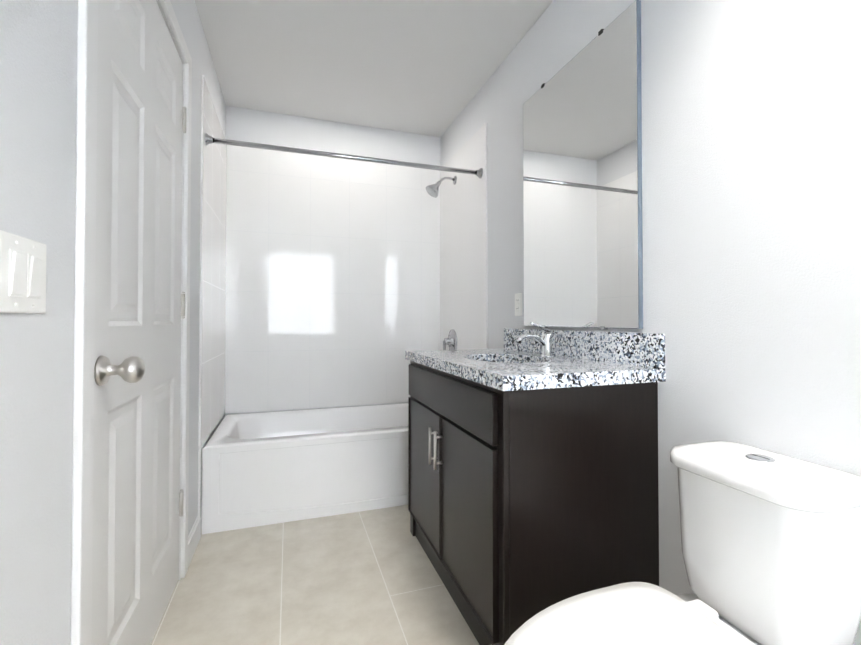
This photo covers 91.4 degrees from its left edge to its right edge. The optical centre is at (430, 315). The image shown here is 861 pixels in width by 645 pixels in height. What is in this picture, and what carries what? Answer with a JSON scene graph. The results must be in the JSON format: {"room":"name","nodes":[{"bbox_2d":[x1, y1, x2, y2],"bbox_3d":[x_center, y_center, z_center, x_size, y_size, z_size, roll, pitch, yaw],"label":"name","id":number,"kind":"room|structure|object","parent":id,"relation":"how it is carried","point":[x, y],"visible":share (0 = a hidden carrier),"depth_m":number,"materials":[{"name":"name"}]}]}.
{"room":"bathroom","nodes":[
{"label":"bathroom","id":0,"kind":"room"},
{"bbox_2d":[0,0,225,644],"bbox_3d":[-0.653,-0.196,0.495,0.120,2.440,4.980,0,-1,-19],"label":"wall","id":1,"kind":"structure","parent":0,"point":[38,79],"depth_m":0.73,"materials":[{"name":"white paint"}]},
{"bbox_2d":[0,230,45,313],"bbox_3d":[-0.641,-0.064,0.666,0.012,0.120,0.125,0,-1,-19],"label":"switch plate","id":2,"kind":"object","parent":1,"relation":"attached to","point":[22,274],"visible":1,"depth_m":0.65,"materials":[{"name":"white plastic"}]},
{"bbox_2d":[71,0,191,644],"bbox_3d":[-0.903,-0.019,1.261,0.136,2.107,0.949,0,-1,-19],"label":"door frame","id":3,"kind":"structure","parent":1,"relation":"attached to","point":[84,351],"depth_m":0.85,"materials":[{"name":"white paint"}]},
{"bbox_2d":[91,0,186,644],"bbox_3d":[-0.835,0.012,1.292,0.120,2.026,0.836,0,-1,-19],"label":"door","id":4,"kind":"structure","parent":1,"relation":"in","point":[138,496],"depth_m":1.19,"materials":[{"name":"white paint"}]},
{"bbox_2d":[188,515,200,566],"bbox_3d":[-1.044,0.990,1.847,0.013,0.105,0.275,0,-1,-19],"label":"baseboard","id":5,"kind":"structure","parent":1,"relation":"attached to","point":[194,536],"depth_m":1.80,"materials":[{"name":"white paint"}]},
{"bbox_2d":[198,75,229,516],"bbox_3d":[-1.214,-0.046,2.362,0.010,2.190,0.780,0,-1,-19],"label":"tiled wall","id":6,"kind":"structure","parent":1,"relation":"attached to","point":[214,309],"depth_m":2.29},
{"bbox_2d":[205,133,482,177],"bbox_3d":[-0.400,-0.862,2.304,1.488,0.060,0.060,0,-1,-19],"label":"rail","id":7,"kind":"object","parent":6,"relation":"attached to","point":[209,139],"visible":1,"depth_m":2.26,"materials":[{"name":"grey metal"}]},
{"bbox_2d":[151,505,478,644],"bbox_3d":[0.119,1.077,0.738,1.750,0.100,4.980,0,-1,-19],"label":"floor","id":8,"kind":"structure","parent":0,"point":[369,577],"depth_m":1.59,"materials":[{"name":"tile"}]},
{"bbox_2d":[202,403,407,533],"bbox_3d":[-0.510,0.847,2.610,1.486,0.410,0.773,0,-1,-19],"label":"bathtub","id":9,"kind":"object","parent":8,"relation":"on","point":[265,468],"visible":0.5,"depth_m":2.20,"materials":[{"name":"white ceramic"}]},
{"bbox_2d":[405,322,665,644],"bbox_3d":[0.285,0.533,1.674,0.598,1.013,0.997,0,-1,-19],"label":"bathroom vanity","id":10,"kind":"object","parent":8,"relation":"on","point":[532,472],"visible":0.98,"depth_m":1.27,"materials":[{"name":"brown wood"}]},
{"bbox_2d":[504,440,860,644],"bbox_3d":[0.478,0.668,0.800,0.780,0.720,0.401,0,-1,-19],"label":"toilet","id":11,"kind":"object","parent":8,"relation":"on","point":[771,545],"visible":1,"depth_m":0.83,"materials":[{"name":"white ceramic"}]},
{"bbox_2d":[224,106,440,416],"bbox_3d":[-0.656,-0.162,3.058,1.750,2.440,0.120,0,-1,-19],"label":"wall","id":12,"kind":"structure","parent":0,"point":[260,127],"depth_m":2.99,"materials":[{"name":"white paint"}]},
{"bbox_2d":[230,145,437,412],"bbox_3d":[-0.636,-0.245,2.997,1.509,1.777,0.009,0,-1,-19],"label":"tiled wall","id":13,"kind":"structure","parent":12,"relation":"attached to","point":[329,282],"depth_m":2.96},
{"bbox_2d":[195,0,553,136],"bbox_3d":[0.119,-1.462,0.772,1.750,0.100,4.980,0,-1,-19],"label":"ceiling","id":14,"kind":"structure","parent":0,"point":[426,67],"depth_m":2.24,"materials":[{"name":"white paint"}]},
{"bbox_2d":[441,0,860,644],"bbox_3d":[0.891,-0.189,1.015,0.120,2.440,4.980,0,-1,-19],"label":"wall","id":15,"kind":"structure","parent":0,"point":[751,210],"depth_m":1.11,"materials":[{"name":"white paint"}]},
{"bbox_2d":[438,123,487,349],"bbox_3d":[0.208,-0.040,2.840,0.010,2.190,0.780,0,-1,-19],"label":"tiled wall","id":16,"kind":"structure","parent":15,"relation":"attached to","point":[462,206],"depth_m":2.77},
{"bbox_2d":[426,176,456,197],"bbox_3d":[0.071,-0.893,2.901,0.215,0.162,0.100,0,-1,-19],"label":"shower head","id":17,"kind":"object","parent":16,"relation":"attached to","point":[432,190],"visible":1,"depth_m":2.88},
{"bbox_2d":[443,329,456,349],"bbox_3d":[0.122,0.187,2.957,0.074,0.180,0.170,0,-1,-19],"label":"tub valve","id":18,"kind":"object","parent":16,"relation":"attached to","point":[450,341],"visible":0.9,"depth_m":2.94,"materials":[{"name":"grey metal"}]},
{"bbox_2d":[515,293,521,315],"bbox_3d":[0.446,-0.054,2.135,0.008,0.115,0.070,0,-1,-19],"label":"electrical outlet plate","id":19,"kind":"object","parent":15,"relation":"attached to","point":[518,304],"visible":1,"depth_m":2.13,"materials":[{"name":"white plastic"}]},
{"bbox_2d":[523,0,642,329],"bbox_3d":[0.577,-0.499,1.729,0.021,1.107,0.715,0,-1,-19],"label":"mirror","id":20,"kind":"object","parent":15,"relation":"attached to","point":[582,193],"visible":0.94,"depth_m":1.61,"materials":[{"name":"silver mirror"}]}
]}

